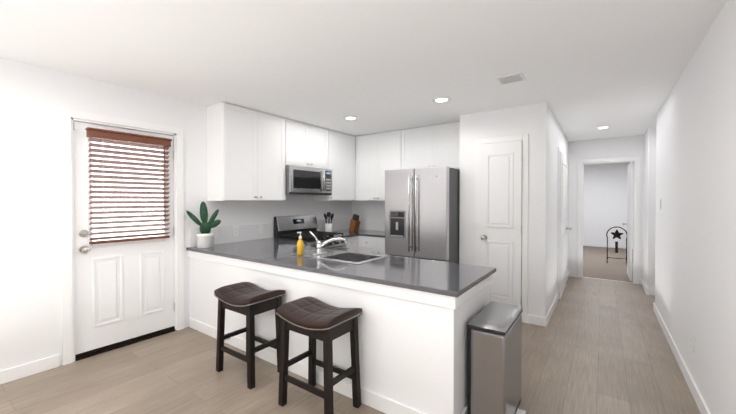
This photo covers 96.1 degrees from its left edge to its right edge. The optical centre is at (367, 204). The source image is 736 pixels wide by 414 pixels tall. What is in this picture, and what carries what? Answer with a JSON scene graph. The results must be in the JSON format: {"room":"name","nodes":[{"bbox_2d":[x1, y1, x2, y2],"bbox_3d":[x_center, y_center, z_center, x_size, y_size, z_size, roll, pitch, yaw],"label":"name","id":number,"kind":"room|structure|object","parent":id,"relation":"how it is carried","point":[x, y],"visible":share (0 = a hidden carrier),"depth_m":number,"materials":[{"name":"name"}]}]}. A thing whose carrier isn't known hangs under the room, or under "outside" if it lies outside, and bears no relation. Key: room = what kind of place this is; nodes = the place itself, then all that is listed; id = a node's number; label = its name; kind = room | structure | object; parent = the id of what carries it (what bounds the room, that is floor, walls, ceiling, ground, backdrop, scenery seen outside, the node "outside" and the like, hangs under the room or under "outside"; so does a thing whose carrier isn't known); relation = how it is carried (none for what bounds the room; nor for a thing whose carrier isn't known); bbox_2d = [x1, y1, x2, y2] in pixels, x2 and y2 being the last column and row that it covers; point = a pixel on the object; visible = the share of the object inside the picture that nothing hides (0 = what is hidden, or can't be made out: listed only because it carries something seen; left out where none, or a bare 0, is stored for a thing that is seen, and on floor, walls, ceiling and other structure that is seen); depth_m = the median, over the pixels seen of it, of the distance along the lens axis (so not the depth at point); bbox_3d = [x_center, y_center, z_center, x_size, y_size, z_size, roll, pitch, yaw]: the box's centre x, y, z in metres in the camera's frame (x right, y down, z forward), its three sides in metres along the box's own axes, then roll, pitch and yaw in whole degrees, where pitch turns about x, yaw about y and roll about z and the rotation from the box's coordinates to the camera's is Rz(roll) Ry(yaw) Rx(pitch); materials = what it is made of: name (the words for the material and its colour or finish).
{"room":"kitchen","nodes":[
{"label":"kitchen","id":0,"kind":"room"},
{"bbox_2d":[0,57,351,370],"bbox_3d":[-2.647,0.123,2.708,0.120,2.440,8.220,0,1,35],"label":"wall","id":1,"kind":"structure","parent":0,"point":[34,99],"depth_m":2.67,"materials":[{"name":"white paint"}]},
{"bbox_2d":[60,108,183,364],"bbox_3d":[-2.307,0.270,3.174,0.136,2.138,0.976,0,1,35],"label":"door frame","id":2,"kind":"structure","parent":1,"relation":"attached to","point":[68,117],"depth_m":2.82,"materials":[{"name":"white wood"}]},
{"bbox_2d":[73,121,174,357],"bbox_3d":[-2.271,0.304,3.149,0.120,2.034,0.807,0,1,35],"label":"exterior door","id":3,"kind":"structure","parent":1,"relation":"in","point":[124,292],"depth_m":3.10,"materials":[{"name":"white wood"}]},
{"bbox_2d":[85,127,171,243],"bbox_3d":[-2.234,-0.158,3.139,0.070,1.013,0.685,0,1,35],"label":"window blind","id":4,"kind":"object","parent":3,"relation":"attached to","point":[115,137],"visible":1,"depth_m":3.10,"materials":[{"name":"brown wood"}]},
{"bbox_2d":[207,102,262,200],"bbox_3d":[-1.551,-0.572,3.853,0.328,1.068,0.488,0,1,35],"label":"upper cabinet","id":5,"kind":"object","parent":1,"relation":"attached to","point":[251,153],"depth_m":3.71,"materials":[{"name":"white wood"}]},
{"bbox_2d":[263,113,290,200],"bbox_3d":[-1.317,-0.576,4.183,0.328,1.068,0.547,0,1,35],"label":"upper cabinet","id":6,"kind":"object","parent":1,"relation":"attached to","point":[276,129],"depth_m":4.14,"materials":[{"name":"white wood"}]},
{"bbox_2d":[291,120,314,167],"bbox_3d":[-1.058,-0.811,4.544,0.328,0.606,0.464,0,1,35],"label":"upper cabinet","id":7,"kind":"object","parent":1,"relation":"attached to","point":[302,134],"depth_m":4.51,"materials":[{"name":"white wood"}]},
{"bbox_2d":[285,165,331,195],"bbox_3d":[-0.910,-0.316,4.659,0.442,0.378,0.810,0,1,35],"label":"microwave","id":8,"kind":"object","parent":7,"relation":"attached to","point":[302,180],"visible":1,"depth_m":4.48,"materials":[{"name":"silver metal"}]},
{"bbox_2d":[315,126,326,168],"bbox_3d":[-0.855,-0.813,4.831,0.328,0.606,0.465,0,1,35],"label":"upper cabinet","id":9,"kind":"object","parent":1,"relation":"attached to","point":[320,133],"depth_m":4.80,"materials":[{"name":"white wood"}]},
{"bbox_2d":[313,129,354,200],"bbox_3d":[-0.522,-0.587,5.250,0.387,1.068,0.720,0,1,35],"label":"upper cabinet","id":10,"kind":"object","parent":1,"relation":"attached to","point":[340,146],"depth_m":5.17,"materials":[{"name":"white wood"}]},
{"bbox_2d":[0,243,710,413],"bbox_3d":[1.823,1.282,3.830,4.919,0.100,15.853,1,1,43],"label":"baseboard","id":11,"kind":"structure","parent":1,"relation":"attached to","point":[26,370],"depth_m":2.68,"materials":[{"name":"white wood"}]},
{"bbox_2d":[297,232,303,254],"bbox_3d":[-0.627,0.362,3.058,0.060,0.212,0.064,0,1,35],"label":"soap bottle","id":12,"kind":"object","parent":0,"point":[300,247],"visible":1,"depth_m":3.04,"materials":[{"name":"yellow plastic"}]},
{"bbox_2d":[190,257,490,413],"bbox_3d":[-0.508,0.922,3.049,2.979,0.835,0.760,0,1,35],"label":"wall","id":13,"kind":"structure","parent":0,"point":[413,354],"depth_m":2.15,"materials":[{"name":"white paint"}]},
{"bbox_2d":[256,314,260,320],"bbox_3d":[-0.960,0.961,2.898,0.072,0.115,0.007,0,1,35],"label":"outlet","id":14,"kind":"object","parent":13,"relation":"attached to","point":[258,316],"visible":0.5,"depth_m":2.89,"materials":[{"name":"white plastic"}]},
{"bbox_2d":[188,251,492,413],"bbox_3d":[-0.506,0.922,3.038,2.995,0.835,0.776,0,1,35],"label":"trim","id":15,"kind":"structure","parent":13,"relation":"attached to","point":[381,403],"depth_m":2.33,"materials":[{"name":"white wood"}]},
{"bbox_2d":[317,218,354,229],"bbox_3d":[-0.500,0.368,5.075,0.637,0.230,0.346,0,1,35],"label":"countertop","id":16,"kind":"structure","parent":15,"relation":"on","point":[342,223],"depth_m":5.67,"materials":[{"name":"stone"}]},
{"bbox_2d":[324,212,333,231],"bbox_3d":[-0.605,0.286,5.099,0.170,0.331,0.124,0,1,35],"label":"utensil crock","id":17,"kind":"object","parent":16,"relation":"on","point":[328,226],"visible":0.94,"depth_m":5.06,"materials":[{"name":"white ceramic"}]},
{"bbox_2d":[186,223,495,296],"bbox_3d":[-0.492,0.389,3.036,3.014,0.230,0.840,0,1,35],"label":"countertop","id":18,"kind":"structure","parent":15,"relation":"on","point":[249,243],"depth_m":2.63,"materials":[{"name":"stone"}]},
{"bbox_2d":[186,202,220,247],"bbox_3d":[-1.763,0.219,3.558,0.176,0.497,0.294,0,1,35],"label":"plant","id":19,"kind":"object","parent":18,"relation":"on","point":[205,237],"visible":1,"depth_m":3.54,"materials":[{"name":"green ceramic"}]},
{"bbox_2d":[212,228,217,237],"bbox_3d":[-1.765,0.332,3.813,0.010,0.115,0.072,0,1,35],"label":"light switch","id":20,"kind":"object","parent":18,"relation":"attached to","point":[215,231],"visible":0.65,"depth_m":3.81,"materials":[{"name":"white plastic"}]},
{"bbox_2d":[309,231,346,254],"bbox_3d":[-0.378,0.360,3.116,0.258,0.215,0.281,0,1,35],"label":"faucet","id":21,"kind":"object","parent":18,"relation":"on","point":[318,248],"visible":0.98,"depth_m":3.10,"materials":[{"name":"silver metal"}]},
{"bbox_2d":[288,248,388,263],"bbox_3d":[-0.286,0.568,3.056,0.860,0.199,0.465,0,1,35],"label":"sink","id":22,"kind":"object","parent":18,"relation":"in","point":[346,256],"visible":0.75,"depth_m":3.11,"materials":[{"name":"silver metal"}]},
{"bbox_2d":[0,277,700,413],"bbox_3d":[0.310,1.401,1.945,6.000,0.100,10.580,0,1,35],"label":"floor","id":23,"kind":"structure","parent":0,"point":[596,346],"depth_m":2.58,"materials":[{"name":"brown wood"}]},
{"bbox_2d":[214,282,285,389],"bbox_3d":[-0.948,1.009,2.657,0.473,0.669,0.344,0,1,35],"label":"bar stool","id":24,"kind":"object","parent":23,"relation":"on","point":[250,300],"visible":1,"depth_m":2.58,"materials":[{"name":"brown wood"}]},
{"bbox_2d":[274,215,348,250],"bbox_3d":[-0.759,0.746,4.588,0.737,1.157,0.750,0,1,35],"label":"range","id":25,"kind":"object","parent":23,"relation":"on","point":[287,227],"visible":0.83,"depth_m":4.57,"materials":[{"name":"silver metal"}]},
{"bbox_2d":[276,296,362,413],"bbox_3d":[-0.324,1.014,2.213,0.473,0.669,0.344,0,1,35],"label":"bar stool","id":26,"kind":"object","parent":23,"relation":"on","point":[313,318],"visible":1,"depth_m":2.17,"materials":[{"name":"brown wood"}]},
{"bbox_2d":[347,236,357,251],"bbox_3d":[-0.619,0.904,4.896,0.656,0.833,2.073,0,1,35],"label":"base cabinet","id":27,"kind":"object","parent":23,"relation":"on","point":[352,244],"visible":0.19,"depth_m":4.95,"materials":[{"name":"white wood"}]},
{"bbox_2d":[358,236,386,254],"bbox_3d":[0.296,0.902,5.104,0.700,0.833,0.674,0,1,35],"label":"base cabinet","id":28,"kind":"object","parent":23,"relation":"on","point":[371,245],"visible":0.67,"depth_m":4.91,"materials":[{"name":"white wood"}]},
{"bbox_2d":[385,166,459,263],"bbox_3d":[0.823,0.438,4.465,0.865,1.775,0.981,0,1,35],"label":"refrigerator","id":29,"kind":"object","parent":23,"relation":"on","point":[422,211],"visible":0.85,"depth_m":4.06,"materials":[{"name":"grey metal"}]},
{"bbox_2d":[467,302,526,413],"bbox_3d":[0.841,1.017,2.103,0.277,0.665,0.496,0,1,35],"label":"trash can","id":30,"kind":"object","parent":23,"relation":"on","point":[494,352],"visible":1,"depth_m":1.94,"materials":[{"name":"silver metal"}]},
{"bbox_2d":[459,102,568,316],"bbox_3d":[2.425,0.099,5.115,0.960,2.440,3.060,0,1,35],"label":"wall block","id":31,"kind":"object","parent":23,"relation":"on","point":[538,123],"visible":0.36,"depth_m":3.82,"materials":[{"name":"white paint"}]},
{"bbox_2d":[474,134,528,322],"bbox_3d":[1.542,0.276,3.857,0.594,2.111,0.016,0,1,35],"label":"door frame","id":32,"kind":"structure","parent":31,"relation":"attached to","point":[524,138],"depth_m":3.71,"materials":[{"name":"white wood"}]},
{"bbox_2d":[479,140,521,306],"bbox_3d":[1.515,0.303,3.816,0.468,2.033,0.112,0,1,35],"label":"pantry door","id":33,"kind":"structure","parent":32,"relation":"attached to","point":[500,225],"depth_m":3.81,"materials":[{"name":"white wood"}]},
{"bbox_2d":[557,146,565,299],"bbox_3d":[2.881,0.265,4.915,0.016,2.111,1.004,0,1,35],"label":"door frame","id":34,"kind":"structure","parent":31,"relation":"attached to","point":[559,149],"depth_m":4.51,"materials":[{"name":"white wood"}]},
{"bbox_2d":[559,152,571,298],"bbox_3d":[2.921,0.292,4.887,0.112,2.033,0.874,0,1,35],"label":"hall door","id":35,"kind":"structure","parent":34,"relation":"attached to","point":[563,228],"depth_m":4.68,"materials":[{"name":"white wood"}]},
{"bbox_2d":[0,0,726,164],"bbox_3d":[1.793,-1.160,4.005,6.000,0.100,15.700,0,1,35],"label":"ceiling","id":36,"kind":"structure","parent":0,"point":[585,68],"depth_m":2.40,"materials":[{"name":"white paint"}]},
{"bbox_2d":[343,116,358,119],"bbox_3d":[-0.222,-1.107,4.260,0.204,0.009,0.204,0,1,35],"label":"recessed light","id":37,"kind":"object","parent":36,"relation":"in","point":[350,117],"visible":1,"depth_m":4.22,"materials":[{"name":"white plastic"}]},
{"bbox_2d":[432,96,450,102],"bbox_3d":[0.776,-1.099,3.490,0.204,0.009,0.204,0,1,35],"label":"recessed light","id":38,"kind":"object","parent":36,"relation":"in","point":[442,99],"visible":0.98,"depth_m":3.47,"materials":[{"name":"white"}]},
{"bbox_2d":[495,72,525,84],"bbox_3d":[1.244,-1.090,2.887,0.214,0.016,0.214,0,1,35],"label":"ceiling vent","id":39,"kind":"object","parent":36,"relation":"in","point":[511,78],"visible":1,"depth_m":2.86,"materials":[{"name":"white metal"}]},
{"bbox_2d":[595,126,611,128],"bbox_3d":[3.421,-1.113,4.811,0.204,0.009,0.204,0,1,35],"label":"recessed light","id":40,"kind":"object","parent":36,"relation":"in","point":[602,127],"visible":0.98,"depth_m":4.79,"materials":[{"name":"white plastic"}]},
{"bbox_2d":[352,201,384,218],"bbox_3d":[0.645,0.096,5.337,2.200,2.440,0.120,0,1,35],"label":"wall","id":41,"kind":"structure","parent":0,"point":[370,209],"depth_m":5.70,"materials":[{"name":"white paint"}]},
{"bbox_2d":[355,133,378,200],"bbox_3d":[0.058,-0.589,5.435,0.501,1.068,0.388,0,1,35],"label":"upper cabinet","id":42,"kind":"object","parent":41,"relation":"attached to","point":[366,146],"depth_m":5.33,"materials":[{"name":"white wood"}]},
{"bbox_2d":[379,130,402,200],"bbox_3d":[0.413,-0.586,5.220,0.553,1.068,0.328,0,1,35],"label":"upper cabinet","id":43,"kind":"object","parent":41,"relation":"attached to","point":[391,142],"depth_m":5.09,"materials":[{"name":"white wood"}]},
{"bbox_2d":[403,125,434,168],"bbox_3d":[0.817,-0.799,4.930,0.561,0.638,0.328,0,1,35],"label":"upper cabinet","id":44,"kind":"object","parent":41,"relation":"attached to","point":[419,142],"depth_m":4.79,"materials":[{"name":"white wood"}]},
{"bbox_2d":[435,121,459,168],"bbox_3d":[1.182,-0.796,4.671,0.559,0.638,0.328,0,1,35],"label":"upper cabinet","id":45,"kind":"object","parent":41,"relation":"attached to","point":[447,135],"depth_m":4.54,"materials":[{"name":"white wood"}]},
{"bbox_2d":[359,218,384,229],"bbox_3d":[0.062,0.366,5.284,1.311,0.230,0.645,0,1,35],"label":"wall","id":46,"kind":"structure","parent":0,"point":[365,223],"depth_m":5.66,"materials":[{"name":"paint"}]},
{"bbox_2d":[349,214,359,230],"bbox_3d":[-0.220,0.307,5.487,0.178,0.281,0.171,0,1,35],"label":"knife block","id":47,"kind":"object","parent":46,"relation":"on","point":[354,224],"visible":1,"depth_m":5.44,"materials":[{"name":"brown wood"}]},
{"bbox_2d":[568,135,643,278],"bbox_3d":[4.141,0.093,5.699,1.160,2.440,0.120,0,1,35],"label":"wall","id":48,"kind":"structure","parent":0,"point":[626,146],"depth_m":5.78,"materials":[{"name":"white paint"}]},
{"bbox_2d":[583,277,632,282],"bbox_3d":[4.125,1.310,5.707,0.740,0.006,0.055,0,1,35],"label":"trim","id":49,"kind":"structure","parent":48,"relation":"attached to","point":[607,279],"depth_m":5.72,"materials":[{"name":"beige wood"}]},
{"bbox_2d":[577,156,640,283],"bbox_3d":[4.128,0.262,5.700,0.864,2.102,0.136,0,1,35],"label":"door frame","id":50,"kind":"structure","parent":48,"relation":"attached to","point":[636,160],"depth_m":5.51,"materials":[{"name":"white wood"}]},
{"bbox_2d":[622,162,632,280],"bbox_3d":[4.624,0.296,5.899,0.112,2.006,0.756,0,1,35],"label":"open bedroom door","id":51,"kind":"structure","parent":48,"relation":"in","point":[629,224],"depth_m":5.58,"materials":[{"name":"white wood"}]},
{"bbox_2d":[583,246,632,281],"bbox_3d":[5.510,1.342,7.879,4.400,0.096,5.120,0,1,35],"label":"floor","id":52,"kind":"structure","parent":0,"point":[596,264],"depth_m":7.12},
{"bbox_2d":[606,227,626,264],"bbox_3d":[5.487,0.894,7.290,0.382,0.796,0.413,0,1,35],"label":"stand","id":53,"kind":"object","parent":52,"relation":"on","point":[616,234],"visible":0.96,"depth_m":7.29,"materials":[{"name":"black metal"}]},
{"bbox_2d":[583,163,633,244],"bbox_3d":[6.912,0.050,9.839,4.400,2.440,0.120,0,1,35],"label":"wall","id":54,"kind":"structure","parent":0,"point":[605,193],"depth_m":9.72,"materials":[{"name":"white paint"}]},
{"bbox_2d":[643,0,735,413],"bbox_3d":[1.512,0.140,1.102,0.120,2.440,10.420,0,1,35],"label":"wall","id":55,"kind":"structure","parent":0,"point":[695,267],"depth_m":2.22,"materials":[{"name":"white paint"}]}
]}

